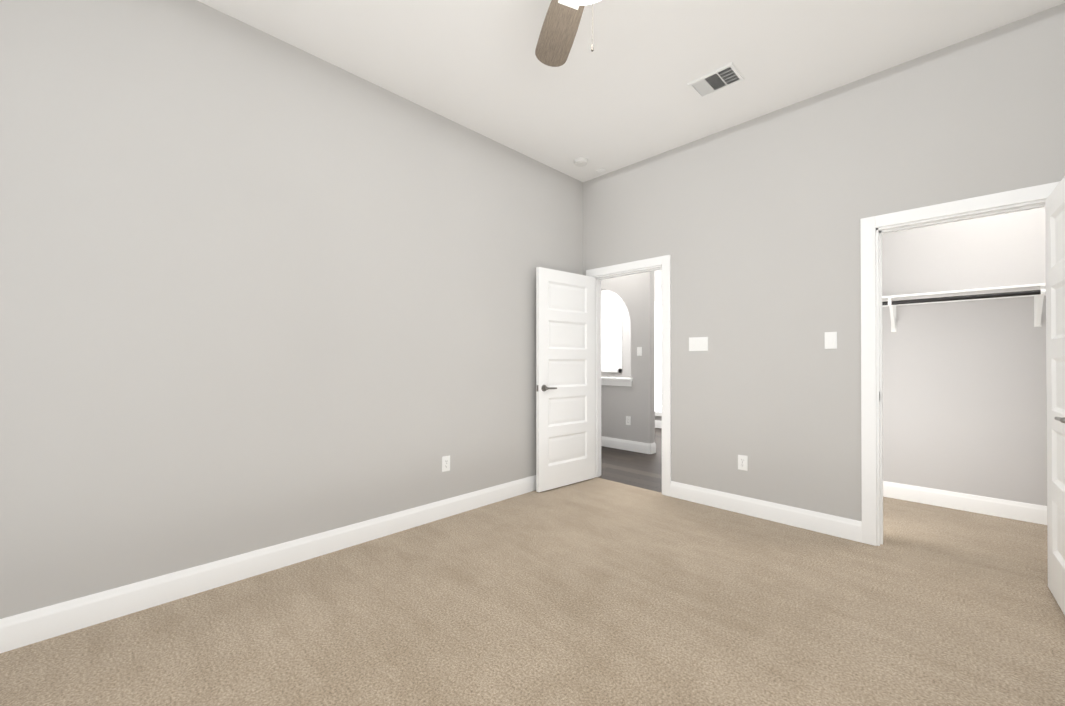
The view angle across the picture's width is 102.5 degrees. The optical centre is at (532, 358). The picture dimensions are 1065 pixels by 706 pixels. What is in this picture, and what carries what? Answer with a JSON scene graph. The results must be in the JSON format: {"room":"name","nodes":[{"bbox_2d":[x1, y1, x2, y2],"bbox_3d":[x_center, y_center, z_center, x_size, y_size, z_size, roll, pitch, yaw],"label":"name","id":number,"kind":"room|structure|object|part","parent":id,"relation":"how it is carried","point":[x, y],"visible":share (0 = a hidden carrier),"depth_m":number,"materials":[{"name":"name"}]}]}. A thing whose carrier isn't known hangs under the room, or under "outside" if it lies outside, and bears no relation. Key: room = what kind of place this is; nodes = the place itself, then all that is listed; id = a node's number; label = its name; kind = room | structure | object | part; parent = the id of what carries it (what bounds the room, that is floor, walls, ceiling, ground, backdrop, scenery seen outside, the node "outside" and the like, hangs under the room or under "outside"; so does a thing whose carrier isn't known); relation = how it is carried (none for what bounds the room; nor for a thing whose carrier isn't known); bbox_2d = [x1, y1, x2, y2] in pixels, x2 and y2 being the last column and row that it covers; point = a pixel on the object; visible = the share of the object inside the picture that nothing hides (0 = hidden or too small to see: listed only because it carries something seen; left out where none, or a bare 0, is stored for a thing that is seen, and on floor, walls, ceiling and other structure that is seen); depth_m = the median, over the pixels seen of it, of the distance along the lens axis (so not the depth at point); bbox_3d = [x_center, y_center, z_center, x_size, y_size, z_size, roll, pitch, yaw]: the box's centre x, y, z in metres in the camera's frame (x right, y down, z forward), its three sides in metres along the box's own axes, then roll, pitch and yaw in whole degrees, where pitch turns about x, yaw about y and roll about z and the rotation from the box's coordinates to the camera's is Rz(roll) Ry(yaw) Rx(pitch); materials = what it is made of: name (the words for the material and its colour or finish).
{"room":"empty bedroom","nodes":[
{"label":"empty bedroom","id":0,"kind":"room"},
{"bbox_2d":[0,0,582,618],"bbox_3d":[-1.057,-0.318,2.958,4.600,3.050,0.120,0,0,-45],"label":"wall","id":1,"kind":"structure","parent":0,"point":[258,288],"depth_m":2.30,"materials":[{"name":"grey paint"}]},
{"bbox_2d":[0,475,535,652],"bbox_3d":[-1.004,1.139,2.897,4.360,0.134,0.030,0,0,-45],"label":"baseboard","id":2,"kind":"structure","parent":1,"relation":"attached to","point":[33,626],"depth_m":2.25,"materials":[{"name":"white wood"}]},
{"bbox_2d":[442,455,449,471],"bbox_3d":[-0.658,0.803,3.260,0.070,0.115,0.008,0,0,-45],"label":"outlet","id":3,"kind":"object","parent":1,"relation":"attached to","point":[445,463],"visible":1,"depth_m":3.25,"materials":[{"name":"white plastic"}]},
{"bbox_2d":[0,477,1064,705],"bbox_3d":[0.745,1.252,2.079,5.920,0.100,3.900,0,0,-45],"label":"floor carpet","id":4,"kind":"object","parent":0,"point":[596,591],"visible":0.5,"depth_m":1.94,"materials":[{"name":"beige carpet"}]},
{"bbox_2d":[601,271,656,442],"bbox_3d":[0.498,-0.300,6.538,0.120,3.050,2.950,0,0,-45],"label":"wall","id":5,"kind":"structure","parent":0,"point":[639,294],"depth_m":5.61,"materials":[{"name":"paint"}]},
{"bbox_2d":[601,377,632,385],"bbox_3d":[0.955,0.321,6.077,0.200,0.105,1.165,0,0,-45],"label":"sill","id":6,"kind":"structure","parent":5,"relation":"attached to","point":[614,381],"depth_m":5.78,"materials":[{"name":"white wood"}]},
{"bbox_2d":[601,436,651,453],"bbox_3d":[0.445,1.158,6.489,0.015,0.134,2.995,0,0,-45],"label":"baseboard","id":7,"kind":"structure","parent":5,"relation":"attached to","point":[639,447],"depth_m":5.66,"materials":[{"name":"white wood"}]},
{"bbox_2d":[626,416,630,424],"bbox_3d":[1.268,0.826,5.670,0.008,0.115,0.070,0,0,-45],"label":"outlet","id":8,"kind":"object","parent":5,"relation":"attached to","point":[628,420],"visible":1,"depth_m":5.66,"materials":[{"name":"white plastic"}]},
{"bbox_2d":[637,347,641,355],"bbox_3d":[1.388,-0.090,5.553,0.010,0.115,0.070,0,0,-45],"label":"light switch","id":9,"kind":"object","parent":5,"relation":"attached to","point":[639,351],"visible":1,"depth_m":5.55,"materials":[{"name":"white plastic"}]},
{"bbox_2d":[652,442,655,452],"bbox_3d":[0.539,1.159,6.584,0.015,0.134,2.995,0,0,-45],"label":"baseboard","id":10,"kind":"structure","parent":5,"relation":"attached to","point":[653,444],"depth_m":5.49,"materials":[{"name":"white wood"}]},
{"bbox_2d":[598,428,661,492],"bbox_3d":[1.310,1.274,6.176,3.490,0.100,4.900,0,0,-45],"label":"floor","id":11,"kind":"structure","parent":0,"point":[638,469],"depth_m":4.81,"materials":[{"name":"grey wood"}]},
{"bbox_2d":[197,0,1064,181],"bbox_3d":[0.421,-1.899,3.891,8.000,0.120,6.900,0,0,-45],"label":"ceiling","id":12,"kind":"structure","parent":0,"point":[622,94],"depth_m":2.59,"materials":[{"name":"white paint"}]},
{"bbox_2d":[535,0,599,66],"bbox_3d":[0.129,-1.528,1.507,1.026,0.646,1.121,0,0,-45],"label":"fan","id":13,"kind":"object","parent":12,"relation":"hanging from","point":[560,26],"visible":1,"depth_m":1.99,"materials":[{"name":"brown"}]},
{"bbox_3d":[0.200,-1.418,1.605,0.252,0.045,0.252,0,0,-45],"label":"lamp shade","id":14,"kind":"part","parent":13,"relation":"part of","materials":[{"name":"white glass"}]},
{"bbox_3d":[0.235,-1.343,1.678,0.010,0.278,0.010,0,0,-45],"label":"pull chain","id":15,"kind":"part","parent":13,"relation":"part of","materials":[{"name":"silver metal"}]},
{"bbox_2d":[574,157,587,166],"bbox_3d":[0.450,-1.819,3.976,0.136,0.038,0.136,0,0,-45],"label":"smoke detector","id":16,"kind":"object","parent":12,"relation":"attached to","point":[580,161],"visible":0.98,"depth_m":3.94,"materials":[{"name":"white plastic"}]},
{"bbox_2d":[687,62,744,98],"bbox_3d":[1.216,-1.838,2.840,0.218,0.012,0.293,0,0,-45],"label":"ceiling vent","id":17,"kind":"object","parent":12,"relation":"in","point":[719,79],"visible":1,"depth_m":2.83,"materials":[{"name":"white metal"}]},
{"bbox_2d":[657,270,661,420],"bbox_3d":[2.545,-0.296,7.332,0.120,3.050,5.020,0,0,-45],"label":"wall","id":18,"kind":"structure","parent":0,"point":[658,271],"depth_m":7.55,"materials":[{"name":"paint"}]},
{"bbox_2d":[601,293,661,415],"bbox_3d":[1.785,-0.117,7.985,0.029,2.270,2.050,0,0,-45],"label":"room window","id":19,"kind":"structure","parent":18,"relation":"in","point":[611,332],"depth_m":8.18,"materials":[{"name":"white glass"}]},
{"bbox_2d":[655,420,661,427],"bbox_3d":[2.497,1.162,7.276,0.015,0.134,4.780,0,0,-45],"label":"baseboard","id":20,"kind":"structure","parent":18,"relation":"attached to","point":[658,424],"depth_m":7.54,"materials":[{"name":"white wood"}]},
{"bbox_2d":[583,3,1064,520],"bbox_3d":[1.863,-0.317,3.203,0.120,3.050,3.660,0,0,-45],"label":"wall","id":21,"kind":"structure","parent":0,"point":[751,227],"depth_m":3.05,"materials":[{"name":"grey paint"}]},
{"bbox_2d":[536,267,594,491],"bbox_3d":[0.334,0.191,4.084,0.756,2.020,0.154,0,0,-40],"label":"entry door","id":22,"kind":"structure","parent":21,"relation":"in","point":[565,378],"depth_m":4.04,"materials":[{"name":"white wood"}]},
{"bbox_3d":[0.112,0.270,3.898,0.176,0.062,0.154,0,0,-40],"label":"handle","id":23,"kind":"part","parent":22,"relation":"part of","materials":[{"name":"grey metal"}]},
{"bbox_2d":[586,255,670,495],"bbox_3d":[0.934,0.151,4.131,0.156,2.123,0.926,0,0,-45],"label":"door frame","id":24,"kind":"structure","parent":21,"relation":"attached to","point":[664,261],"depth_m":3.82,"materials":[{"name":"white wood"}]},
{"bbox_2d":[689,337,707,350],"bbox_3d":[1.390,-0.120,3.584,0.010,0.115,0.162,0,0,-45],"label":"switch plate","id":25,"kind":"object","parent":21,"relation":"attached to","point":[698,343],"visible":1,"depth_m":3.58,"materials":[{"name":"white plastic"}]},
{"bbox_2d":[738,455,747,470],"bbox_3d":[1.638,0.814,3.332,0.008,0.115,0.070,0,0,-45],"label":"outlet","id":26,"kind":"object","parent":21,"relation":"attached to","point":[742,462],"visible":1,"depth_m":3.33,"materials":[{"name":"white plastic"}]},
{"bbox_2d":[670,481,861,542],"bbox_3d":[1.687,1.141,3.277,0.015,0.134,1.339,0,0,-45],"label":"baseboard","id":27,"kind":"structure","parent":21,"relation":"attached to","point":[837,526],"depth_m":3.17,"materials":[{"name":"white wood"}]},
{"bbox_2d":[825,332,836,348],"bbox_3d":[2.043,-0.123,2.930,0.010,0.115,0.070,0,0,-45],"label":"switch plate","id":28,"kind":"object","parent":21,"relation":"attached to","point":[830,340],"visible":1,"depth_m":2.93,"materials":[{"name":"white plastic"}]},
{"bbox_2d":[860,181,1059,545],"bbox_3d":[2.526,0.178,2.537,0.124,2.052,0.759,0,0,-45],"label":"door frame","id":29,"kind":"structure","parent":21,"relation":"attached to","point":[880,231],"depth_m":2.75,"materials":[{"name":"white wood"}]},
{"bbox_2d":[1045,176,1064,614],"bbox_3d":[2.468,0.179,1.964,0.154,2.020,0.730,0,0,42],"label":"closet door","id":30,"kind":"structure","parent":21,"relation":"in","point":[1055,282],"depth_m":2.11,"materials":[{"name":"white wood"}]},
{"bbox_3d":[2.283,0.258,1.758,0.154,0.062,0.176,0,0,42],"label":"handle","id":31,"kind":"part","parent":30,"relation":"part of","materials":[{"name":"grey metal"}]},
{"bbox_2d":[882,207,1046,505],"bbox_3d":[3.426,-0.315,3.506,0.120,3.050,1.880,0,0,-45],"label":"wall","id":32,"kind":"structure","parent":0,"point":[964,398],"depth_m":3.38,"materials":[{"name":"paint"}]},
{"bbox_2d":[882,283,1045,331],"bbox_3d":[3.315,-0.372,3.311,0.311,0.281,1.768,0,0,-45],"label":"closet shelf","id":33,"kind":"object","parent":32,"relation":"attached to","point":[1037,291],"visible":0.65,"depth_m":3.23,"materials":[{"name":"white wood"},{"name":"dark metal"}]},
{"bbox_2d":[883,481,1046,524],"bbox_3d":[3.421,1.142,3.408,0.015,0.134,1.760,0,0,-45],"label":"baseboard","id":34,"kind":"structure","parent":32,"relation":"attached to","point":[1022,511],"depth_m":3.37,"materials":[{"name":"white wood"}]}
]}

